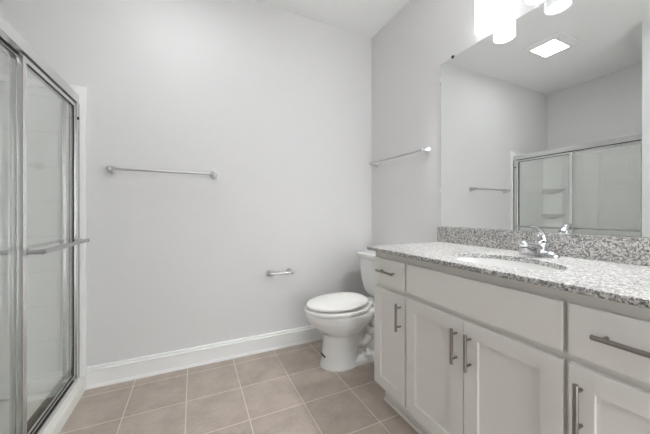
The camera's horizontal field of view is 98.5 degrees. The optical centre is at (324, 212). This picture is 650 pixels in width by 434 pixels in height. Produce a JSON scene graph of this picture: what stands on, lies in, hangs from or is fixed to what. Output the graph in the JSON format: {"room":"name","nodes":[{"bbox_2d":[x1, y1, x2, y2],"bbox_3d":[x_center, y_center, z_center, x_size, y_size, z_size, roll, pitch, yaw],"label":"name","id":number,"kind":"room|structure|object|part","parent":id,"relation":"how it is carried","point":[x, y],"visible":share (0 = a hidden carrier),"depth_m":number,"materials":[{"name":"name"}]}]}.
{"room":"bathroom","nodes":[
{"label":"bathroom","id":0,"kind":"room"},
{"bbox_2d":[0,0,370,376],"bbox_3d":[-0.914,-0.280,2.067,3.146,2.740,0.100,0,0,-25],"label":"wall","id":1,"kind":"structure","parent":0,"point":[273,102],"depth_m":2.05,"materials":[{"name":"white paint"}]},
{"bbox_2d":[106,166,217,178],"bbox_3d":[-1.077,-0.277,1.891,0.664,0.054,0.080,0,0,-25],"label":"towel bar","id":2,"kind":"object","parent":1,"relation":"attached to","point":[110,169],"visible":1,"depth_m":1.84,"materials":[{"name":"grey metal"}]},
{"bbox_3d":[-1.353,-0.277,1.761,0.054,0.054,0.080,0,0,-25],"label":"post","id":3,"kind":"part","parent":2,"relation":"part of","materials":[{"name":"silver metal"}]},
{"bbox_3d":[-0.801,-0.277,2.021,0.054,0.054,0.080,0,0,-25],"label":"post","id":4,"kind":"part","parent":2,"relation":"part of","materials":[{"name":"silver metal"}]},
{"bbox_2d":[86,325,322,389],"bbox_3d":[-0.518,1.024,2.187,2.125,0.133,0.022,0,0,-25],"label":"baseboard","id":5,"kind":"structure","parent":1,"relation":"attached to","point":[105,374],"depth_m":1.99,"materials":[{"name":"white paint"}]},
{"bbox_2d":[266,268,292,275],"bbox_3d":[-0.353,0.477,2.232,0.212,0.052,0.078,0,0,-25],"label":"toilet paper holder","id":6,"kind":"object","parent":1,"relation":"attached to","point":[288,270],"visible":1,"depth_m":2.21,"materials":[{"name":"grey metal"}]},
{"bbox_3d":[-0.426,0.478,2.198,0.050,0.050,0.078,0,0,-25],"label":"post","id":7,"kind":"part","parent":6,"relation":"part of","materials":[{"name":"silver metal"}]},
{"bbox_2d":[59,340,418,433],"bbox_3d":[-0.263,1.140,0.683,3.146,0.100,3.160,0,0,-25],"label":"floor","id":8,"kind":"structure","parent":0,"point":[286,390],"depth_m":1.60,"materials":[{"name":"beige tile"}]},
{"bbox_2d":[0,377,85,433],"bbox_3d":[-1.601,1.051,1.031,0.820,0.078,1.188,0,0,-25],"label":"shower pan","id":9,"kind":"object","parent":8,"relation":"on","point":[58,421],"visible":0.5,"depth_m":1.50,"materials":[{"name":"white plastic"}]},
{"bbox_2d":[0,74,85,399],"bbox_3d":[-1.602,0.135,1.031,0.817,1.830,1.188,0,0,-25],"label":"shower surround","id":10,"kind":"object","parent":9,"relation":"on","point":[43,106],"visible":0.7,"depth_m":1.64,"materials":[{"name":"plastic"}]},
{"bbox_2d":[0,15,89,433],"bbox_3d":[-1.292,0.146,1.181,0.192,1.732,1.155,0,0,-23],"label":"shower door","id":11,"kind":"structure","parent":10,"relation":"attached to","point":[23,58],"depth_m":1.18,"materials":[{"name":"silver metal"}]},
{"bbox_3d":[-1.192,0.165,0.934,0.024,1.650,0.575,0,0,-25],"label":"door panel","id":12,"kind":"part","parent":11,"relation":"part of","materials":[{"name":"silver metal"}]},
{"bbox_3d":[-1.387,0.165,1.423,0.024,1.650,0.580,0,0,-25],"label":"door panel","id":13,"kind":"part","parent":11,"relation":"part of","materials":[{"name":"clear glass"}]},
{"bbox_2d":[304,250,375,371],"bbox_3d":[0.234,0.708,2.105,0.812,0.765,0.500,0,0,-25],"label":"toilet","id":14,"kind":"object","parent":8,"relation":"on","point":[345,320],"visible":0.71,"depth_m":1.95,"materials":[{"name":"white ceramic"}]},
{"bbox_3d":[0.083,0.679,2.034,0.478,0.022,0.384,0,0,-25],"label":"seat","id":15,"kind":"part","parent":14,"relation":"part of","materials":[{"name":"white plastic"}]},
{"bbox_3d":[0.088,0.640,2.036,0.462,0.040,0.356,0,0,-25],"label":"seat lid","id":16,"kind":"part","parent":14,"relation":"part of","materials":[{"name":"white plastic"}]},
{"bbox_3d":[0.482,0.346,2.222,0.264,0.042,0.500,0,0,-25],"label":"tank lid","id":17,"kind":"part","parent":14,"relation":"part of","materials":[{"name":"white ceramic"}]},
{"bbox_3d":[0.486,0.528,2.223,0.248,0.320,0.472,0,0,-25],"label":"tank","id":18,"kind":"part","parent":14,"relation":"part of","materials":[{"name":"white ceramic"}]},
{"bbox_2d":[374,251,649,433],"bbox_3d":[0.781,0.653,1.195,0.617,0.874,1.203,0,0,-25],"label":"vanity cabinet","id":19,"kind":"object","parent":8,"relation":"on","point":[457,351],"visible":0.99,"depth_m":0.95,"materials":[{"name":"white paint"}]},
{"bbox_3d":[0.321,0.315,1.489,0.036,0.013,0.138,0,0,-25],"label":"bar pull","id":20,"kind":"part","parent":19,"relation":"part of","materials":[{"name":"silver metal"}]},
{"bbox_3d":[0.350,0.689,1.503,0.008,0.438,0.147,0,0,-25],"label":"door panel","id":21,"kind":"part","parent":19,"relation":"part of","materials":[{"name":"white paint"}]},
{"bbox_3d":[0.347,0.321,1.501,0.020,0.141,0.255,0,0,-25],"label":"drawer","id":22,"kind":"part","parent":19,"relation":"part of","materials":[{"name":"white paint"}]},
{"bbox_3d":[0.347,0.689,1.501,0.020,0.546,0.255,0,0,-25],"label":"door","id":23,"kind":"part","parent":19,"relation":"part of","materials":[{"name":"white paint"}]},
{"bbox_3d":[0.363,0.522,1.400,0.036,0.138,0.013,0,0,-25],"label":"bar pull","id":24,"kind":"part","parent":19,"relation":"part of","materials":[{"name":"silver metal"}]},
{"bbox_3d":[0.478,0.689,1.232,0.008,0.438,0.211,0,0,-25],"label":"door panel","id":25,"kind":"part","parent":19,"relation":"part of","materials":[{"name":"white paint"}]},
{"bbox_3d":[0.474,0.689,1.230,0.020,0.546,0.319,0,0,-25],"label":"door","id":26,"kind":"part","parent":19,"relation":"part of","materials":[{"name":"white paint"}]},
{"bbox_3d":[0.504,0.522,1.100,0.036,0.138,0.013,0,0,-25],"label":"bar pull","id":27,"kind":"part","parent":19,"relation":"part of","materials":[{"name":"silver metal"}]},
{"bbox_3d":[0.530,0.522,1.045,0.036,0.138,0.013,0,0,-25],"label":"bar pull","id":28,"kind":"part","parent":19,"relation":"part of","materials":[{"name":"silver metal"}]},
{"bbox_3d":[0.543,0.321,1.085,0.020,0.141,0.640,0,0,-25],"label":"false drawer","id":29,"kind":"part","parent":19,"relation":"part of","materials":[{"name":"white paint"}]},
{"bbox_2d":[367,242,649,308],"bbox_3d":[0.785,0.205,1.211,0.599,0.020,1.253,0,0,-25],"label":"countertop","id":30,"kind":"structure","parent":19,"relation":"on","point":[624,283],"depth_m":0.95,"materials":[{"name":"stone"}]},
{"bbox_2d":[455,257,558,270],"bbox_3d":[0.728,0.290,1.155,0.365,0.148,0.497,0,0,-25],"label":"sink basin","id":31,"kind":"object","parent":30,"relation":"in","point":[486,261],"visible":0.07,"depth_m":1.29,"materials":[{"name":"white porcelain"}]},
{"bbox_2d":[518,225,559,258],"bbox_3d":[0.925,0.124,1.248,0.168,0.142,0.160,0,0,-25],"label":"faucet","id":32,"kind":"object","parent":30,"relation":"on","point":[538,247],"visible":1,"depth_m":1.24,"materials":[{"name":"silver metal"}]},
{"bbox_3d":[0.912,0.150,1.242,0.140,0.061,0.052,0,0,-25],"label":"spout","id":33,"kind":"part","parent":32,"relation":"part of","materials":[{"name":"silver metal"}]},
{"bbox_3d":[0.955,0.099,1.262,0.101,0.092,0.056,0,0,-25],"label":"lever","id":34,"kind":"part","parent":32,"relation":"part of","materials":[{"name":"silver metal"}]},
{"bbox_3d":[0.967,0.181,1.268,0.056,0.028,0.160,0,0,-25],"label":"plate","id":35,"kind":"part","parent":32,"relation":"part of","materials":[{"name":"silver metal"}]},
{"bbox_3d":[0.615,0.689,0.941,0.008,0.438,0.210,0,0,-25],"label":"door panel","id":36,"kind":"part","parent":19,"relation":"part of","materials":[{"name":"white paint"}]},
{"bbox_3d":[0.611,0.689,0.939,0.020,0.546,0.318,0,0,-25],"label":"door","id":37,"kind":"part","parent":19,"relation":"part of","materials":[{"name":"white paint"}]},
{"bbox_3d":[0.672,0.522,0.744,0.036,0.138,0.013,0,0,-25],"label":"bar pull","id":38,"kind":"part","parent":19,"relation":"part of","materials":[{"name":"silver metal"}]},
{"bbox_3d":[0.740,0.689,0.666,0.020,0.546,0.258,0,0,-25],"label":"door","id":39,"kind":"part","parent":19,"relation":"part of","materials":[{"name":"white paint"}]},
{"bbox_3d":[0.740,0.321,0.666,0.020,0.141,0.258,0,0,-25],"label":"drawer","id":40,"kind":"part","parent":19,"relation":"part of","materials":[{"name":"white paint"}]},
{"bbox_3d":[0.714,0.315,0.654,0.036,0.013,0.138,0,0,-25],"label":"bar pull","id":41,"kind":"part","parent":19,"relation":"part of","materials":[{"name":"silver metal"}]},
{"bbox_3d":[0.743,0.689,0.668,0.008,0.438,0.150,0,0,-25],"label":"door panel","id":42,"kind":"part","parent":19,"relation":"part of","materials":[{"name":"white paint"}]},
{"bbox_2d":[252,0,409,38],"bbox_3d":[-0.263,-1.700,0.683,3.146,0.100,3.160,0,0,-25],"label":"ceiling","id":43,"kind":"structure","parent":0,"point":[366,18],"depth_m":2.29,"materials":[{"name":"white paint"}]},
{"bbox_2d":[371,0,635,296],"bbox_3d":[1.115,-0.280,1.332,0.100,2.740,2.960,0,0,-25],"label":"wall","id":44,"kind":"structure","parent":0,"point":[408,53],"depth_m":2.14,"materials":[{"name":"white paint"}]},
{"bbox_2d":[369,147,430,166],"bbox_3d":[0.574,-0.447,2.269,0.080,0.054,0.672,0,0,-25],"label":"towel bar","id":45,"kind":"object","parent":44,"relation":"attached to","point":[427,150],"visible":1,"depth_m":2.12,"materials":[{"name":"grey metal"}]},
{"bbox_3d":[0.706,-0.447,1.990,0.080,0.054,0.054,0,0,-25],"label":"post","id":46,"kind":"part","parent":45,"relation":"part of","materials":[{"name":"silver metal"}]},
{"bbox_2d":[475,0,497,35],"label":"vanity light","id":47,"kind":"object","parent":44,"relation":"attached to","point":[486,17],"depth_m":1.49,"materials":[{"name":"white glass"}]},
{"bbox_3d":[0.876,-1.088,1.523,0.107,0.188,0.107,0,0,-25],"label":"lamp shade","id":48,"kind":"part","parent":47,"relation":"part of","materials":[{"name":"white glass"}]},
{"bbox_2d":[525,0,545,4],"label":"vanity light","id":49,"kind":"object","parent":44,"relation":"attached to","point":[529,2],"depth_m":1.33,"materials":[{"name":"white glass"}]},
{"bbox_3d":[0.986,-1.088,1.288,0.107,0.188,0.107,0,0,-25],"label":"lamp shade","id":50,"kind":"part","parent":49,"relation":"part of","materials":[{"name":"white glass"}]},
{"bbox_2d":[437,227,649,265],"bbox_3d":[1.043,0.144,1.341,0.020,0.101,1.269,0,0,-25],"label":"backsplash","id":51,"kind":"structure","parent":44,"relation":"attached to","point":[627,250],"depth_m":1.24,"materials":[{"name":"stone"}]},
{"bbox_2d":[439,0,649,237],"bbox_3d":[1.054,-0.463,1.332,0.010,1.111,1.273,0,0,-25],"label":"mirror","id":52,"kind":"object","parent":44,"relation":"attached to","point":[545,118],"visible":0.98,"depth_m":1.30,"materials":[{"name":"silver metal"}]}
]}

